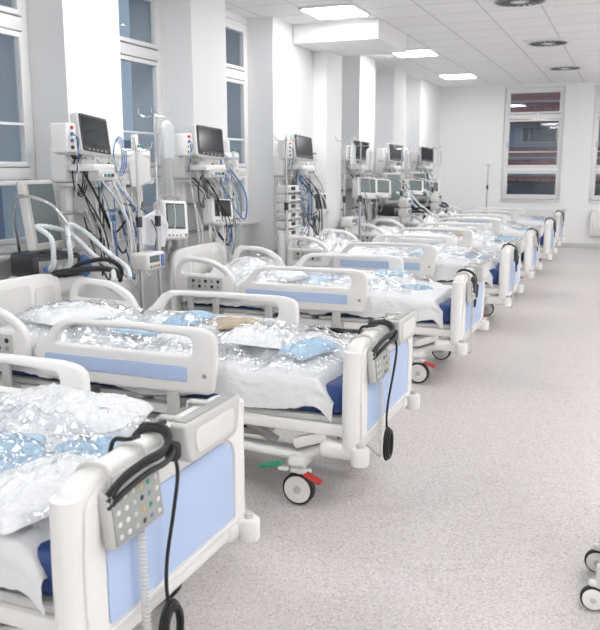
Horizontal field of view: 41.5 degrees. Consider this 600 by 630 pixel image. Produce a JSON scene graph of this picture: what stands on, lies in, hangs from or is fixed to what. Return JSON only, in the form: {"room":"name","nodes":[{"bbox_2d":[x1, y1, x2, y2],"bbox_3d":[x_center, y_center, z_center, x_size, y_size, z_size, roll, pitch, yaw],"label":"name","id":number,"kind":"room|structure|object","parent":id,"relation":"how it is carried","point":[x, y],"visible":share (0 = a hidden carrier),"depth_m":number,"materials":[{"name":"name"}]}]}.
{"room":"hospital room","nodes":[
{"label":"hospital room","id":0,"kind":"room"},
{"bbox_2d":[0,0,441,310],"bbox_3d":[-1.030,-1.655,8.760,0.700,3.430,20.100,4,11,22],"label":"wall","id":1,"kind":"structure","parent":0,"point":[74,45],"depth_m":7.94,"materials":[{"name":"white paint"}]},
{"bbox_2d":[0,0,36,261],"bbox_3d":[-2.275,-1.544,5.584,0.205,2.340,1.200,4,11,22],"label":"frame","id":2,"kind":"object","parent":1,"relation":"attached to","point":[13,20],"visible":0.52,"depth_m":6.02,"materials":[{"name":"white paint"}]},
{"bbox_2d":[50,134,153,281],"bbox_3d":[-1.530,-0.834,6.428,0.239,1.275,1.250,4,11,22],"label":"panel","id":3,"kind":"object","parent":1,"relation":"attached to","point":[71,206],"visible":0.23,"depth_m":6.25,"materials":[{"name":"white plastic"}]},
{"bbox_2d":[50,112,113,195],"bbox_3d":[-1.637,-1.166,5.737,0.464,0.588,0.554,4,11,20],"label":"patient monitor","id":4,"kind":"object","parent":3,"relation":"attached to","point":[86,134],"visible":1,"depth_m":5.66,"materials":[{"name":"white plastic"}]},
{"bbox_2d":[71,136,152,290],"bbox_3d":[-1.374,-0.796,6.180,0.333,1.184,0.962,4,11,22],"label":"cable bundle","id":5,"kind":"object","parent":3,"relation":"attached to","point":[130,224],"visible":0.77,"depth_m":6.10,"materials":[{"name":"white"}]},
{"bbox_2d":[120,0,165,200],"bbox_3d":[-1.548,-1.867,7.315,0.205,2.340,1.190,4,11,22],"label":"frame","id":6,"kind":"object","parent":1,"relation":"attached to","point":[148,54],"visible":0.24,"depth_m":7.67,"materials":[{"name":"white paint"}]},
{"bbox_2d":[172,140,241,260],"bbox_3d":[-0.882,-1.123,7.972,0.239,1.275,1.250,4,11,22],"label":"panel","id":7,"kind":"object","parent":1,"relation":"attached to","point":[180,166],"visible":0.44,"depth_m":7.79,"materials":[{"name":"white plastic"}]},
{"bbox_2d":[174,124,225,189],"bbox_3d":[-0.982,-1.470,7.361,0.464,0.588,0.554,8,13,38],"label":"patient monitor","id":8,"kind":"object","parent":7,"relation":"attached to","point":[203,141],"visible":0.98,"depth_m":7.26,"materials":[{"name":"white plastic"}]},
{"bbox_2d":[203,193,232,241],"bbox_3d":[-0.813,-0.930,7.663,0.294,0.494,0.282,10,14,42],"label":"monitor","id":9,"kind":"object","parent":7,"relation":"attached to","point":[214,218],"visible":0.91,"depth_m":7.55,"materials":[{"name":"white plastic"}]},
{"bbox_2d":[191,154,247,262],"bbox_3d":[-0.721,-1.029,7.750,0.334,1.078,0.914,4,11,22],"label":"cable bundle","id":10,"kind":"object","parent":7,"relation":"attached to","point":[225,229],"visible":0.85,"depth_m":7.66,"materials":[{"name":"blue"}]},
{"bbox_2d":[226,17,258,225],"bbox_3d":[-0.825,-2.191,9.041,0.205,2.340,1.190,4,11,22],"label":"frame","id":11,"kind":"object","parent":1,"relation":"attached to","point":[238,76],"visible":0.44,"depth_m":9.44,"materials":[{"name":"white paint"}]},
{"bbox_2d":[273,144,318,248],"bbox_3d":[-0.005,-1.514,10.063,0.239,1.275,1.250,4,11,22],"label":"panel","id":12,"kind":"object","parent":1,"relation":"attached to","point":[278,164],"visible":0.34,"depth_m":9.66,"materials":[{"name":"white plastic"}]},
{"bbox_2d":[278,134,314,183],"bbox_3d":[-0.105,-1.861,9.446,0.464,0.588,0.554,8,13,36],"label":"patient monitor","id":13,"kind":"object","parent":12,"relation":"attached to","point":[301,148],"visible":0.96,"depth_m":9.36,"materials":[{"name":"white plastic"}]},
{"bbox_2d":[288,160,326,237],"bbox_3d":[0.128,-1.407,9.828,0.292,1.029,0.926,4,11,22],"label":"cable bundle","id":14,"kind":"object","parent":12,"relation":"attached to","point":[301,184],"visible":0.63,"depth_m":9.81,"materials":[{"name":"white"}]},
{"bbox_2d":[305,189,328,227],"bbox_3d":[0.188,-1.336,10.052,0.297,0.534,0.275,10,15,43],"label":"monitor","id":15,"kind":"object","parent":12,"relation":"attached to","point":[314,204],"visible":0.68,"depth_m":9.95,"materials":[{"name":"white plastic"}]},
{"bbox_2d":[312,51,341,239],"bbox_3d":[0.377,-1.952,10.976,0.200,3.200,0.600,4,11,22],"label":"pillar","id":16,"kind":"structure","parent":1,"relation":"attached to","point":[327,66],"depth_m":10.70,"materials":[{"name":"white paint"}]},
{"bbox_2d":[293,18,406,55],"bbox_3d":[0.668,-3.546,10.170,1.100,0.230,1.300,4,11,22],"label":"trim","id":17,"kind":"structure","parent":1,"relation":"attached to","point":[374,36],"depth_m":9.70,"materials":[{"name":"white paint"}]},
{"bbox_2d":[340,160,368,234],"bbox_3d":[0.852,-1.897,12.107,0.239,1.275,1.250,4,11,22],"label":"panel","id":18,"kind":"object","parent":1,"relation":"attached to","point":[350,201],"visible":0.16,"depth_m":11.97,"materials":[{"name":"white plastic"}]},
{"bbox_2d":[341,140,369,173],"bbox_3d":[0.745,-2.243,11.492,0.464,0.588,0.554,10,15,43],"label":"patient monitor","id":19,"kind":"object","parent":18,"relation":"attached to","point":[365,147],"visible":0.57,"depth_m":11.38,"materials":[{"name":"white plastic"}]},
{"bbox_2d":[352,174,377,211],"bbox_3d":[0.937,-1.800,11.652,0.376,0.556,0.299,-7,13,-32],"label":"monitor","id":20,"kind":"object","parent":18,"relation":"attached to","point":[371,189],"visible":0.87,"depth_m":11.55,"materials":[{"name":"white plastic"}]},
{"bbox_2d":[348,161,382,231],"bbox_3d":[1.021,-1.858,11.884,0.340,1.170,0.869,4,11,22],"label":"cable bundle","id":21,"kind":"object","parent":18,"relation":"attached to","point":[366,201],"visible":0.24,"depth_m":11.80,"materials":[{"name":"white plastic"}]},
{"bbox_2d":[370,175,390,210],"bbox_3d":[1.192,-1.870,12.137,0.374,0.536,0.298,-7,13,-32],"label":"monitor","id":22,"kind":"object","parent":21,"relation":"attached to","point":[383,185],"visible":0.56,"depth_m":12.05,"materials":[{"name":"white plastic"}]},
{"bbox_2d":[373,72,375,205],"bbox_3d":[1.176,-3.083,13.812,0.205,2.340,1.150,4,11,22],"label":"frame","id":23,"kind":"object","parent":1,"relation":"attached to","point":[375,72],"visible":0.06,"depth_m":14.24,"materials":[{"name":"white paint"}]},
{"bbox_2d":[376,159,402,225],"bbox_3d":[1.614,-2.237,13.925,0.239,1.275,1.250,4,11,22],"label":"panel","id":24,"kind":"object","parent":1,"relation":"attached to","point":[380,170],"visible":0.13,"depth_m":13.39,"materials":[{"name":"white plastic"}]},
{"bbox_2d":[377,143,403,172],"bbox_3d":[1.451,-2.559,13.180,0.554,0.588,0.464,-10,14,-42],"label":"patient monitor","id":25,"kind":"object","parent":24,"relation":"attached to","point":[387,154],"visible":0.94,"depth_m":13.05,"materials":[{"name":"white plastic"}]},
{"bbox_2d":[388,162,410,197],"bbox_3d":[1.776,-2.182,13.701,0.329,1.140,0.862,4,11,22],"label":"cable bundle","id":26,"kind":"object","parent":24,"relation":"attached to","point":[393,162],"visible":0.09,"depth_m":13.61,"materials":[{"name":"white plastic"}]},
{"bbox_2d":[403,177,423,198],"bbox_3d":[1.980,-2.190,14.010,0.373,0.516,0.296,-5,12,-27],"label":"monitor","id":27,"kind":"object","parent":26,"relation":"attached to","point":[418,185],"visible":0.66,"depth_m":13.91,"materials":[{"name":"white plastic"}]},
{"bbox_2d":[408,162,429,199],"bbox_3d":[2.414,-2.594,15.833,0.239,1.275,1.250,4,11,22],"label":"panel","id":28,"kind":"object","parent":1,"relation":"attached to","point":[413,164],"visible":0.19,"depth_m":15.29,"materials":[{"name":"white plastic"}]},
{"bbox_2d":[410,146,432,171],"bbox_3d":[2.292,-2.936,15.191,0.554,0.588,0.464,-8,13,-37],"label":"patient monitor","id":29,"kind":"object","parent":28,"relation":"attached to","point":[424,155],"visible":0.84,"depth_m":15.06,"materials":[{"name":"white plastic"}]},
{"bbox_2d":[132,247,599,629],"bbox_3d":[2.899,0.378,7.493,9.600,0.100,20.700,4,11,22],"label":"floor","id":30,"kind":"structure","parent":0,"point":[483,513],"depth_m":4.02,"materials":[{"name":"plastic"}]},
{"bbox_2d":[8,180,132,302],"bbox_3d":[-1.664,-0.170,5.779,0.808,1.608,0.725,10,15,43],"label":"ventilator","id":31,"kind":"object","parent":30,"relation":"on","point":[40,212],"visible":0.61,"depth_m":5.62,"materials":[{"name":"white plastic"}]},
{"bbox_2d":[0,353,259,629],"bbox_3d":[-1.593,0.654,3.057,2.756,0.989,1.130,4,11,22],"label":"hospital bed","id":32,"kind":"object","parent":30,"relation":"on","point":[131,524],"visible":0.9,"depth_m":2.35,"materials":[{"name":"white plastic"}]},
{"bbox_2d":[0,383,155,616],"bbox_3d":[-1.558,0.433,3.084,2.384,0.503,1.143,4,11,22],"label":"bedding","id":33,"kind":"object","parent":32,"relation":"on","point":[47,431],"visible":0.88,"depth_m":2.68,"materials":[{"name":"white fabric"}]},
{"bbox_2d":[119,142,164,314],"bbox_3d":[-1.208,-0.365,6.078,0.601,1.881,0.533,4,11,22],"label":"pole","id":34,"kind":"object","parent":30,"relation":"on","point":[149,260],"visible":0.54,"depth_m":5.96,"materials":[{"name":"silver metal"}]},
{"bbox_2d":[138,108,175,297],"bbox_3d":[-1.086,-0.508,6.165,0.601,2.131,0.533,4,11,22],"label":"pole","id":35,"kind":"object","parent":30,"relation":"on","point":[167,130],"visible":0.65,"depth_m":5.99,"materials":[{"name":"silver metal"}]},
{"bbox_2d":[127,137,151,186],"bbox_3d":[-1.273,-1.207,6.261,0.191,0.387,0.040,-7,13,-32],"label":"holder","id":36,"kind":"object","parent":35,"relation":"attached to","point":[143,166],"visible":0.8,"depth_m":6.25,"materials":[{"name":"white plastic"}]},
{"bbox_2d":[123,203,156,250],"bbox_3d":[-1.254,-0.647,6.215,0.336,0.465,0.070,4,11,22],"label":"tube","id":37,"kind":"object","parent":35,"relation":"attached to","point":[155,248],"visible":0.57,"depth_m":6.17,"materials":[{"name":"blue"}]},
{"bbox_2d":[136,197,167,247],"bbox_3d":[-1.158,-0.721,6.181,0.270,0.397,0.040,-7,13,-32],"label":"plastic bag","id":38,"kind":"object","parent":35,"relation":"hanging from","point":[148,230],"visible":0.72,"depth_m":6.17,"materials":[{"name":"white plastic"}]},
{"bbox_2d":[0,274,419,504],"bbox_3d":[-0.725,0.344,4.715,2.756,0.989,1.130,4,11,22],"label":"hospital bed","id":39,"kind":"object","parent":30,"relation":"on","point":[374,384],"visible":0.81,"depth_m":4.12,"materials":[{"name":"white plastic"}]},
{"bbox_2d":[0,298,360,421],"bbox_3d":[-0.734,0.160,4.707,2.352,0.415,1.067,4,11,22],"label":"bedding","id":40,"kind":"object","parent":39,"relation":"on","point":[270,367],"visible":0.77,"depth_m":4.34,"materials":[{"name":"white fabric"}]},
{"bbox_2d":[274,134,297,265],"bbox_3d":[-0.133,-0.884,8.447,0.601,2.031,0.533,4,11,22],"label":"pole","id":41,"kind":"object","parent":30,"relation":"on","point":[286,204],"visible":0.43,"depth_m":8.36,"materials":[{"name":"silver metal"}]},
{"bbox_2d":[277,180,309,254],"bbox_3d":[-0.140,-0.789,9.244,0.406,1.550,0.424,4,11,22],"label":"rack","id":42,"kind":"object","parent":30,"relation":"on","point":[292,224],"visible":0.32,"depth_m":9.04,"materials":[{"name":"grey plastic"}]},
{"bbox_2d":[170,242,489,382],"bbox_3d":[0.221,-0.082,6.990,2.740,0.989,1.130,4,11,22],"label":"hospital bed","id":43,"kind":"object","parent":30,"relation":"on","point":[463,312],"visible":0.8,"depth_m":6.51,"materials":[{"name":"white plastic"}]},
{"bbox_2d":[153,194,188,260],"bbox_3d":[-1.146,-0.760,6.919,0.300,0.583,0.278,10,14,42],"label":"monitor","id":44,"kind":"object","parent":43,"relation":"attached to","point":[166,207],"visible":0.81,"depth_m":6.83,"materials":[{"name":"white plastic"}]},
{"bbox_2d":[182,253,451,330],"bbox_3d":[0.217,-0.260,6.958,2.333,0.458,0.949,4,11,22],"label":"bedding","id":45,"kind":"object","parent":43,"relation":"on","point":[391,290],"visible":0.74,"depth_m":6.72,"materials":[{"name":"white fabric"}]},
{"bbox_2d":[335,136,357,239],"bbox_3d":[0.583,-1.252,10.278,0.601,2.081,0.533,4,11,22],"label":"pole","id":46,"kind":"object","parent":30,"relation":"on","point":[349,221],"visible":0.66,"depth_m":10.12,"materials":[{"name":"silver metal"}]},
{"bbox_2d":[357,141,370,241],"bbox_3d":[0.809,-1.280,10.563,0.601,2.031,0.533,4,11,22],"label":"pole","id":47,"kind":"object","parent":30,"relation":"on","point":[368,152],"visible":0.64,"depth_m":10.41,"materials":[{"name":"silver metal"}]},
{"bbox_2d":[278,226,524,316],"bbox_3d":[1.115,-0.471,9.072,2.740,0.989,1.130,4,11,22],"label":"hospital bed","id":48,"kind":"object","parent":30,"relation":"on","point":[506,274],"visible":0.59,"depth_m":8.59,"materials":[{"name":"white plastic"}]},
{"bbox_2d":[304,231,499,286],"bbox_3d":[1.139,-0.693,9.104,2.345,0.503,1.130,4,11,22],"label":"bedding","id":49,"kind":"object","parent":48,"relation":"on","point":[450,259],"visible":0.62,"depth_m":8.79,"materials":[{"name":"white fabric"}]},
{"bbox_2d":[394,145,411,222],"bbox_3d":[1.590,-1.629,12.426,0.601,2.031,0.533,4,11,22],"label":"pole","id":50,"kind":"object","parent":30,"relation":"on","point":[403,202],"visible":0.7,"depth_m":12.25,"materials":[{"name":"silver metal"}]},
{"bbox_2d":[395,180,412,220],"bbox_3d":[1.659,-1.568,13.406,0.406,1.550,0.424,4,11,22],"label":"rack","id":51,"kind":"object","parent":30,"relation":"on","point":[403,181],"visible":0.06,"depth_m":13.30,"materials":[{"name":"grey plastic"}]},
{"bbox_2d":[376,173,433,227],"bbox_3d":[1.703,-1.501,12.893,0.725,1.608,0.808,-8,13,-37],"label":"ventilator","id":52,"kind":"object","parent":30,"relation":"on","point":[390,211],"visible":0.43,"depth_m":12.79,"materials":[{"name":"white plastic"}]},
{"bbox_2d":[410,172,454,216],"bbox_3d":[2.380,-1.828,14.638,0.725,1.608,0.808,-8,13,-37],"label":"ventilator","id":53,"kind":"object","parent":30,"relation":"on","point":[426,203],"visible":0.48,"depth_m":14.50,"materials":[{"name":"white plastic"}]},
{"bbox_2d":[427,145,441,217],"bbox_3d":[2.409,-2.019,14.376,0.601,2.081,0.533,4,11,22],"label":"pole","id":54,"kind":"object","parent":30,"relation":"on","point":[436,198],"visible":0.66,"depth_m":14.21,"materials":[{"name":"silver metal"}]},
{"bbox_2d":[342,216,543,294],"bbox_3d":[1.954,-0.855,11.125,2.740,0.989,1.130,4,11,22],"label":"hospital bed","id":55,"kind":"object","parent":30,"relation":"on","point":[530,261],"visible":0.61,"depth_m":10.62,"materials":[{"name":"white plastic"}]},
{"bbox_2d":[362,225,519,257],"bbox_3d":[1.943,-1.034,11.089,2.339,0.413,1.002,4,11,22],"label":"bedding","id":56,"kind":"object","parent":55,"relation":"on","point":[482,241],"visible":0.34,"depth_m":10.71,"materials":[{"name":"white fabric"}]},
{"bbox_2d":[404,211,558,261],"bbox_3d":[2.849,-1.245,13.207,2.740,0.989,1.130,4,11,22],"label":"hospital bed","id":57,"kind":"object","parent":30,"relation":"on","point":[547,241],"visible":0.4,"depth_m":12.60,"materials":[{"name":"white plastic"}]},
{"bbox_2d":[410,215,529,239],"bbox_3d":[2.846,-1.424,13.176,2.333,0.458,0.949,4,11,22],"label":"bedding","id":58,"kind":"object","parent":57,"relation":"on","point":[512,230],"visible":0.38,"depth_m":12.98,"materials":[{"name":"white fabric"}]},
{"bbox_2d":[482,163,492,213],"bbox_3d":[3.909,-2.276,16.560,0.601,1.781,0.533,4,11,22],"label":"pole","id":59,"kind":"object","parent":30,"relation":"on","point":[482,163],"visible":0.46,"depth_m":16.45,"materials":[{"name":"silver metal"}]},
{"bbox_2d":[433,205,566,258],"bbox_3d":[3.680,-1.640,15.316,2.740,0.989,1.130,4,11,22],"label":"hospital bed","id":60,"kind":"object","parent":30,"relation":"on","point":[559,238],"visible":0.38,"depth_m":14.79,"materials":[{"name":"white plastic"}]},
{"bbox_2d":[418,163,438,200],"bbox_3d":[2.570,-2.502,15.641,0.300,1.067,0.891,4,11,22],"label":"cable bundle","id":61,"kind":"object","parent":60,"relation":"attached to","point":[427,174],"visible":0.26,"depth_m":15.72,"materials":[{"name":"white plastic"}]},
{"bbox_2d":[426,179,439,198],"bbox_3d":[2.476,-2.362,15.201,0.373,0.516,0.296,-5,12,-27],"label":"monitor","id":62,"kind":"object","parent":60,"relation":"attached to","point":[436,185],"visible":0.41,"depth_m":15.11,"materials":[{"name":"white plastic"}]},
{"bbox_2d":[436,208,545,231],"bbox_3d":[3.703,-1.862,15.348,2.345,0.503,1.132,4,11,22],"label":"bedding","id":63,"kind":"object","parent":60,"relation":"on","point":[524,221],"visible":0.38,"depth_m":14.98,"materials":[{"name":"white fabric"}]},
{"bbox_2d":[502,210,554,218],"bbox_3d":[4.936,-1.886,17.170,1.100,0.790,0.090,4,11,22],"label":"radiator","id":64,"kind":"object","parent":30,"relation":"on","point":[545,213],"visible":0.29,"depth_m":17.00,"materials":[{"name":"white metal"}]},
{"bbox_2d":[580,531,599,610],"bbox_3d":[1.414,0.681,3.067,0.553,0.932,0.400,4,11,22],"label":"trolley","id":65,"kind":"object","parent":30,"relation":"on","point":[589,594],"visible":1,"depth_m":3.07,"materials":[{"name":"white plastic"}]},
{"bbox_2d":[225,0,599,86],"bbox_3d":[2.899,-3.092,6.844,9.600,0.100,20.700,4,11,22],"label":"ceiling","id":66,"kind":"structure","parent":0,"point":[480,39],"depth_m":10.43,"materials":[{"name":"tile"}]},
{"bbox_2d":[298,3,370,18],"bbox_3d":[0.395,-3.407,8.880,0.640,0.030,0.640,4,11,22],"label":"ceiling light","id":67,"kind":"object","parent":66,"relation":"in","point":[344,9],"depth_m":8.80,"materials":[{"name":"white plastic"}]},
{"bbox_2d":[394,48,438,56],"bbox_3d":[1.748,-4.010,12.106,0.640,0.030,0.640,4,11,22],"label":"ceiling light","id":68,"kind":"object","parent":66,"relation":"in","point":[422,51],"depth_m":12.06,"materials":[{"name":"white plastic"}]},
{"bbox_2d":[438,73,477,78],"bbox_3d":[3.043,-4.589,15.196,0.640,0.030,0.640,4,11,22],"label":"ceiling light","id":69,"kind":"object","parent":66,"relation":"in","point":[459,75],"depth_m":15.11,"materials":[{"name":"white plastic"}]},
{"bbox_2d":[488,0,552,8],"bbox_3d":[2.311,-3.300,8.317,0.620,0.032,0.620,4,11,22],"label":"air diffuser","id":70,"kind":"object","parent":66,"relation":"in","point":[495,3],"depth_m":8.38,"materials":[{"name":"white metal"}]},
{"bbox_2d":[523,37,572,46],"bbox_3d":[3.492,-3.827,11.134,0.620,0.032,0.620,4,11,22],"label":"air diffuser","id":71,"kind":"object","parent":66,"relation":"in","point":[551,41],"depth_m":11.00,"materials":[{"name":"white metal"}]},
{"bbox_2d":[545,64,584,70],"bbox_3d":[4.674,-4.355,13.951,0.620,0.032,0.620,4,11,22],"label":"air diffuser","id":72,"kind":"object","parent":66,"relation":"in","point":[579,66],"depth_m":13.80,"materials":[{"name":"white metal"}]},
{"bbox_2d":[439,81,599,243],"bbox_3d":[6.851,-3.097,16.465,9.300,3.430,0.400,4,11,22],"label":"wall","id":73,"kind":"structure","parent":0,"point":[472,117],"depth_m":17.20,"materials":[{"name":"white paint"}]},
{"bbox_2d":[500,86,565,201],"bbox_3d":[4.992,-3.651,16.978,1.240,2.390,0.205,4,11,22],"label":"frame","id":74,"kind":"object","parent":73,"relation":"attached to","point":[531,116],"visible":1,"depth_m":17.00,"materials":[{"name":"white paint"}]},
{"bbox_2d":[555,243,599,248],"bbox_3d":[7.002,-1.406,16.485,8.400,0.100,0.020,4,11,22],"label":"baseboard","id":75,"kind":"structure","parent":73,"relation":"attached to","point":[569,245],"depth_m":16.89,"materials":[{"name":"grey plastic"}]},
{"bbox_2d":[588,85,599,201],"bbox_3d":[6.675,-3.523,16.297,1.240,2.390,0.205,4,11,22],"label":"frame","id":76,"kind":"object","parent":73,"relation":"attached to","point":[595,169],"visible":1,"depth_m":16.57,"materials":[{"name":"white paint"}]},
{"bbox_2d":[589,211,599,235],"bbox_3d":[6.619,-1.758,16.488,1.100,0.790,0.090,4,11,22],"label":"radiator","id":77,"kind":"object","parent":73,"relation":"attached to","point":[594,230],"visible":1,"depth_m":16.61,"materials":[{"name":"white metal"}]},
{"label":"outside","id":78,"kind":"structure","parent":0,"visible":0},
{"bbox_2d":[506,146,599,183],"bbox_3d":[8.974,-4.079,21.388,30.000,1.026,2.727,4,11,22],"label":"porch roof","id":79,"kind":"structure","parent":78,"point":[518,158],"depth_m":22.34,"materials":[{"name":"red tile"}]},
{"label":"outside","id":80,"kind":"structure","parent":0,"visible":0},
{"bbox_2d":[508,92,599,122],"bbox_3d":[10.213,-8.047,23.702,30.000,4.556,4.457,4,11,22],"label":"tiled roof","id":81,"kind":"structure","parent":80,"point":[521,102],"depth_m":23.49,"materials":[{"name":"red tile"}]},
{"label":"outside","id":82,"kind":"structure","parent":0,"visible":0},
{"bbox_3d":[0.000,5.603,1.049,90.000,0.100,90.000,4,11,22],"label":"ground","id":83,"kind":"structure","parent":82,"visible":0},
{"bbox_2d":[507,121,599,194],"bbox_3d":[10.289,-3.412,24.758,30.000,5.400,4.000,4,11,22],"label":"neighbouring building","id":84,"kind":"structure","parent":83,"relation":"on","point":[514,135],"depth_m":23.76,"materials":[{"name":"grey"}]},
{"bbox_2d":[520,125,558,142],"bbox_3d":[8.308,-5.269,22.991,24.500,0.500,0.090,4,11,22],"label":"windows","id":85,"kind":"structure","parent":84,"relation":"attached to","point":[528,134],"depth_m":23.44,"materials":[{"name":"grey glass"}]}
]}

